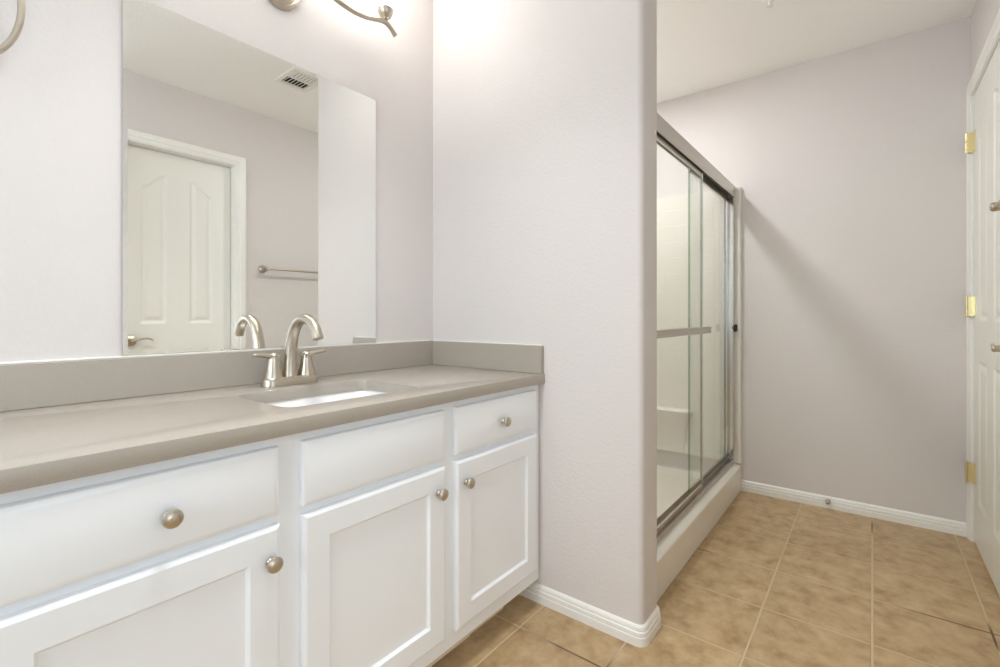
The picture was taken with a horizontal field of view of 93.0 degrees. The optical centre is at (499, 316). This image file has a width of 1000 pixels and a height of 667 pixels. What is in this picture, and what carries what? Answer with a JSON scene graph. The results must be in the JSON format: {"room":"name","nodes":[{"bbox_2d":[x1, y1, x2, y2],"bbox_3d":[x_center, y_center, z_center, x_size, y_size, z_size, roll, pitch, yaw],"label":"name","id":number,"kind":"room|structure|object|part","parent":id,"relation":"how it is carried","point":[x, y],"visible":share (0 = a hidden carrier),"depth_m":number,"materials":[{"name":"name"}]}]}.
{"room":"bathroom","nodes":[
{"label":"bathroom","id":0,"kind":"room"},
{"bbox_2d":[0,0,432,361],"bbox_3d":[-0.747,-0.184,1.561,0.120,2.421,4.634,0,0,38],"label":"wall","id":1,"kind":"structure","parent":0,"point":[61,78],"depth_m":1.17,"materials":[{"name":"white paint"}]},
{"bbox_2d":[0,0,24,53],"bbox_3d":[-1.095,-0.672,0.964,0.070,0.304,0.180,0,0,38],"label":"towel ring","id":2,"kind":"object","parent":1,"relation":"attached to","point":[12,38],"visible":1,"depth_m":1.01,"materials":[{"name":"silver metal"}]},
{"bbox_2d":[0,341,431,411],"bbox_3d":[-0.863,0.156,1.300,0.020,0.100,1.841,0,0,38],"label":"backsplash","id":3,"kind":"structure","parent":1,"relation":"attached to","point":[45,384],"depth_m":1.25,"materials":[{"name":"beige stone"}]},
{"bbox_2d":[122,0,375,355],"bbox_3d":[-0.714,-0.361,1.500,0.007,0.920,0.774,0,0,38],"label":"mirror","id":4,"kind":"object","parent":1,"relation":"attached to","point":[249,172],"visible":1,"depth_m":1.40,"materials":[{"name":"clear glass"}]},
{"bbox_2d":[269,0,300,10],"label":"vanity light","id":5,"kind":"object","parent":1,"relation":"attached to","point":[285,5],"depth_m":1.52,"materials":[{"name":"silver metal"}]},
{"bbox_3d":[-0.697,-1.085,1.508,0.024,0.206,0.152,0,0,38],"label":"plate","id":6,"kind":"part","parent":5,"relation":"part of","materials":[{"name":"silver metal"}]},
{"bbox_2d":[333,0,396,36],"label":"vanity light","id":7,"kind":"object","parent":1,"relation":"attached to","point":[385,9],"depth_m":1.68,"materials":[{"name":"silver metal"}]},
{"bbox_3d":[-0.619,-1.053,1.433,0.017,0.073,0.779,0,0,38],"label":"arm","id":8,"kind":"part","parent":7,"relation":"part of","materials":[{"name":"silver metal"}]},
{"bbox_3d":[-0.411,-1.161,1.699,0.120,0.124,0.120,0,0,38],"label":"lamp shade","id":9,"kind":"part","parent":7,"relation":"part of","materials":[{"name":"white glass"}]},
{"bbox_2d":[433,0,656,624],"bbox_3d":[0.120,-0.184,1.817,0.930,2.421,0.143,0,0,38],"label":"wall partition","id":10,"kind":"structure","parent":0,"point":[545,111],"depth_m":1.63,"materials":[{"name":"white paint"}]},
{"bbox_2d":[519,582,660,647],"bbox_3d":[0.308,0.995,1.669,0.480,0.062,0.170,0,0,38],"label":"baseboard","id":11,"kind":"structure","parent":10,"relation":"attached to","point":[641,636],"depth_m":1.56,"materials":[{"name":"white paint"}]},
{"bbox_2d":[431,491,999,666],"bbox_3d":[0.791,1.056,0.354,4.032,0.060,4.874,0,0,38],"label":"floor","id":12,"kind":"structure","parent":0,"point":[775,582],"depth_m":1.67,"materials":[{"name":"beige tile"}]},
{"bbox_2d":[0,384,538,666],"bbox_3d":[-0.627,0.632,1.135,0.593,0.787,1.851,0,0,38],"label":"vanity cabinet","id":13,"kind":"object","parent":12,"relation":"on","point":[388,540],"visible":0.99,"depth_m":0.98,"materials":[{"name":"white paint"}]},
{"bbox_3d":[-0.571,0.329,0.787,0.018,0.137,0.414,0,0,38],"label":"drawer","id":14,"kind":"part","parent":13,"relation":"part of","materials":[{"name":"white paint"}]},
{"bbox_3d":[-0.571,0.655,0.787,0.018,0.482,0.414,0,0,38],"label":"door","id":15,"kind":"part","parent":13,"relation":"part of","materials":[{"name":"white paint"}]},
{"bbox_3d":[-0.543,0.334,0.785,0.028,0.031,0.031,0,0,38],"label":"knob","id":16,"kind":"part","parent":13,"relation":"part of","materials":[{"name":"silver metal"}]},
{"bbox_2d":[0,340,544,493],"bbox_3d":[-0.639,0.169,1.138,0.572,0.139,1.862,0,0,38],"label":"countertop","id":17,"kind":"structure","parent":13,"relation":"on","point":[61,420],"depth_m":1.11,"materials":[{"name":"beige stone"}]},
{"bbox_2d":[251,314,326,387],"bbox_3d":[-0.599,0.099,1.432,0.209,0.213,0.198,0,0,4],"label":"faucet","id":18,"kind":"object","parent":17,"relation":"on","point":[290,374],"visible":1,"depth_m":1.41,"materials":[{"name":"silver metal"}]},
{"bbox_3d":[-0.682,0.119,1.376,0.033,0.028,0.076,0,0,38],"label":"lever","id":19,"kind":"part","parent":18,"relation":"part of","materials":[{"name":"silver metal"}]},
{"bbox_3d":[-0.666,0.146,1.396,0.052,0.076,0.052,0,0,38],"label":"handle","id":20,"kind":"part","parent":18,"relation":"part of","materials":[{"name":"silver metal"}]},
{"bbox_3d":[-0.635,0.193,1.436,0.058,0.025,0.172,0,0,38],"label":"plate","id":21,"kind":"part","parent":18,"relation":"part of","materials":[{"name":"silver metal"}]},
{"bbox_3d":[-0.580,0.090,1.393,0.195,0.194,0.049,0,0,38],"label":"spout","id":22,"kind":"part","parent":18,"relation":"part of","materials":[{"name":"silver metal"}]},
{"bbox_3d":[-0.603,0.146,1.477,0.052,0.076,0.052,0,0,38],"label":"handle","id":23,"kind":"part","parent":18,"relation":"part of","materials":[{"name":"silver metal"}]},
{"bbox_3d":[-0.587,0.119,1.497,0.033,0.028,0.076,0,0,38],"label":"lever","id":24,"kind":"part","parent":18,"relation":"part of","materials":[{"name":"silver metal"}]},
{"bbox_2d":[267,390,384,406],"bbox_3d":[-0.461,0.314,1.307,0.326,0.150,0.447,0,0,38],"label":"sink","id":25,"kind":"object","parent":17,"relation":"in","point":[312,400],"visible":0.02,"depth_m":1.44,"materials":[{"name":"white ceramic"}]},
{"bbox_3d":[-0.438,0.480,0.919,0.028,0.031,0.031,0,0,38],"label":"knob","id":26,"kind":"part","parent":13,"relation":"part of","materials":[{"name":"silver metal"}]},
{"bbox_3d":[-0.285,0.329,1.152,0.018,0.137,0.417,0,0,38],"label":"false drawer","id":27,"kind":"part","parent":13,"relation":"part of","materials":[{"name":"white paint"}]},
{"bbox_3d":[-0.285,0.655,1.152,0.018,0.482,0.417,0,0,38],"label":"door","id":28,"kind":"part","parent":13,"relation":"part of","materials":[{"name":"white paint"}]},
{"bbox_3d":[-0.156,0.480,1.279,0.028,0.031,0.031,0,0,38],"label":"knob","id":29,"kind":"part","parent":13,"relation":"part of","materials":[{"name":"silver metal"}]},
{"bbox_3d":[-0.088,0.480,1.365,0.028,0.031,0.031,0,0,38],"label":"knob","id":30,"kind":"part","parent":13,"relation":"part of","materials":[{"name":"silver metal"}]},
{"bbox_3d":[-0.002,0.329,1.512,0.018,0.137,0.411,0,0,38],"label":"drawer","id":31,"kind":"part","parent":13,"relation":"part of","materials":[{"name":"white paint"}]},
{"bbox_3d":[-0.002,0.655,1.512,0.018,0.482,0.411,0,0,38],"label":"door","id":32,"kind":"part","parent":13,"relation":"part of","materials":[{"name":"white paint"}]},
{"bbox_3d":[0.020,0.334,1.502,0.028,0.031,0.031,0,0,38],"label":"knob","id":33,"kind":"part","parent":13,"relation":"part of","materials":[{"name":"silver metal"}]},
{"bbox_2d":[657,186,741,600],"bbox_3d":[0.614,0.133,2.479,0.887,1.785,1.507,0,0,38],"label":"shower stall","id":34,"kind":"object","parent":12,"relation":"on","point":[678,217],"visible":0.25,"depth_m":2.89,"materials":[{"name":"white"}]},
{"bbox_2d":[657,113,737,543],"bbox_3d":[0.927,0.049,2.228,0.092,1.625,1.446,0,0,38],"label":"shower door","id":35,"kind":"structure","parent":34,"relation":"attached to","point":[669,139],"depth_m":2.40,"materials":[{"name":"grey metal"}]},
{"bbox_3d":[0.728,-0.713,1.983,0.009,0.066,0.804,0,0,38],"label":"rail","id":36,"kind":"part","parent":35,"relation":"part of","materials":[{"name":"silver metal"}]},
{"bbox_3d":[0.728,0.822,1.983,0.009,0.015,0.804,0,0,38],"label":"rail","id":37,"kind":"part","parent":35,"relation":"part of","materials":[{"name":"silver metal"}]},
{"bbox_3d":[0.914,-0.730,2.238,0.058,0.068,1.446,0,0,38],"label":"header rail","id":38,"kind":"part","parent":35,"relation":"part of","materials":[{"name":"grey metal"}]},
{"bbox_3d":[0.729,0.058,1.985,0.012,1.539,0.812,0,0,38],"label":"edge trim","id":39,"kind":"part","parent":35,"relation":"part of","materials":[{"name":"silver metal"}]},
{"bbox_3d":[1.116,-0.713,2.518,0.009,0.066,0.729,0,0,38],"label":"rail","id":40,"kind":"part","parent":35,"relation":"part of","materials":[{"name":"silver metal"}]},
{"bbox_3d":[1.116,0.818,2.518,0.009,0.014,0.729,0,0,38],"label":"rail","id":41,"kind":"part","parent":35,"relation":"part of","materials":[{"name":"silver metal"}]},
{"bbox_3d":[1.344,0.057,2.809,0.012,1.537,0.010,0,0,38],"label":"edge trim","id":42,"kind":"part","parent":35,"relation":"part of","materials":[{"name":"silver metal"}]},
{"bbox_2d":[657,16,970,522],"bbox_3d":[1.496,-0.184,2.822,2.093,2.421,0.120,0,0,38],"label":"wall","id":43,"kind":"structure","parent":0,"point":[849,166],"depth_m":2.47,"materials":[{"name":"white paint"}]},
{"bbox_2d":[741,480,965,536],"bbox_3d":[1.797,0.995,2.502,0.950,0.062,0.014,0,0,38],"label":"baseboard","id":44,"kind":"structure","parent":43,"relation":"attached to","point":[874,511],"depth_m":2.44,"materials":[{"name":"white paint"}]},
{"bbox_2d":[657,0,975,102],"bbox_3d":[0.791,-1.435,0.354,4.032,0.080,4.874,0,0,38],"label":"ceiling","id":45,"kind":"structure","parent":0,"point":[702,45],"depth_m":2.32,"materials":[{"name":"white paint"}]},
{"bbox_2d":[761,0,774,7],"bbox_3d":[1.180,-1.374,2.074,0.066,0.042,0.066,0,0,38],"label":"sprinkler","id":46,"kind":"object","parent":45,"relation":"attached to","point":[770,5],"visible":1,"depth_m":2.07,"materials":[{"name":"white metal"}]},
{"bbox_2d":[971,0,999,75],"bbox_3d":[1.468,-0.184,1.189,0.120,2.421,2.484,0,0,38],"label":"wall","id":47,"kind":"structure","parent":0,"point":[984,13],"depth_m":2.01,"materials":[{"name":"white paint"}]},
{"bbox_2d":[965,41,999,595],"bbox_3d":[1.921,0.009,1.864,0.075,2.014,0.770,0,0,38],"label":"door","id":48,"kind":"structure","parent":47,"relation":"in","point":[984,141],"depth_m":1.90,"materials":[{"name":"white paint"}]},
{"bbox_3d":[2.135,-0.044,2.149,0.020,0.089,0.057,0,0,38],"label":"hinge plate","id":49,"kind":"part","parent":48,"relation":"part of","materials":[{"name":"gold metal"}]},
{"bbox_3d":[2.135,0.711,2.149,0.020,0.089,0.057,0,0,38],"label":"hinge plate","id":50,"kind":"part","parent":48,"relation":"part of","materials":[{"name":"gold metal"}]},
{"bbox_3d":[2.135,-0.789,2.149,0.020,0.089,0.057,0,0,38],"label":"hinge plate","id":51,"kind":"part","parent":48,"relation":"part of","materials":[{"name":"gold metal"}]},
{"bbox_2d":[989,200,999,211],"bbox_3d":[1.360,-0.326,1.217,0.084,0.054,0.507,0,0,38],"label":"towel bar","id":52,"kind":"object","parent":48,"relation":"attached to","point":[995,206],"visible":1,"depth_m":1.41,"materials":[{"name":"silver metal"}]},
{"bbox_3d":[1.707,0.111,1.620,0.040,0.066,0.066,0,0,38],"label":"lever handle","id":53,"kind":"part","parent":48,"relation":"part of","materials":[{"name":"silver metal"}]},
{"bbox_2d":[966,8,999,541],"bbox_3d":[1.957,-0.018,1.825,0.137,2.089,0.878,0,0,38],"label":"door frame","id":54,"kind":"structure","parent":47,"relation":"attached to","point":[993,38],"depth_m":2.16,"materials":[{"name":"white paint"}]}
]}

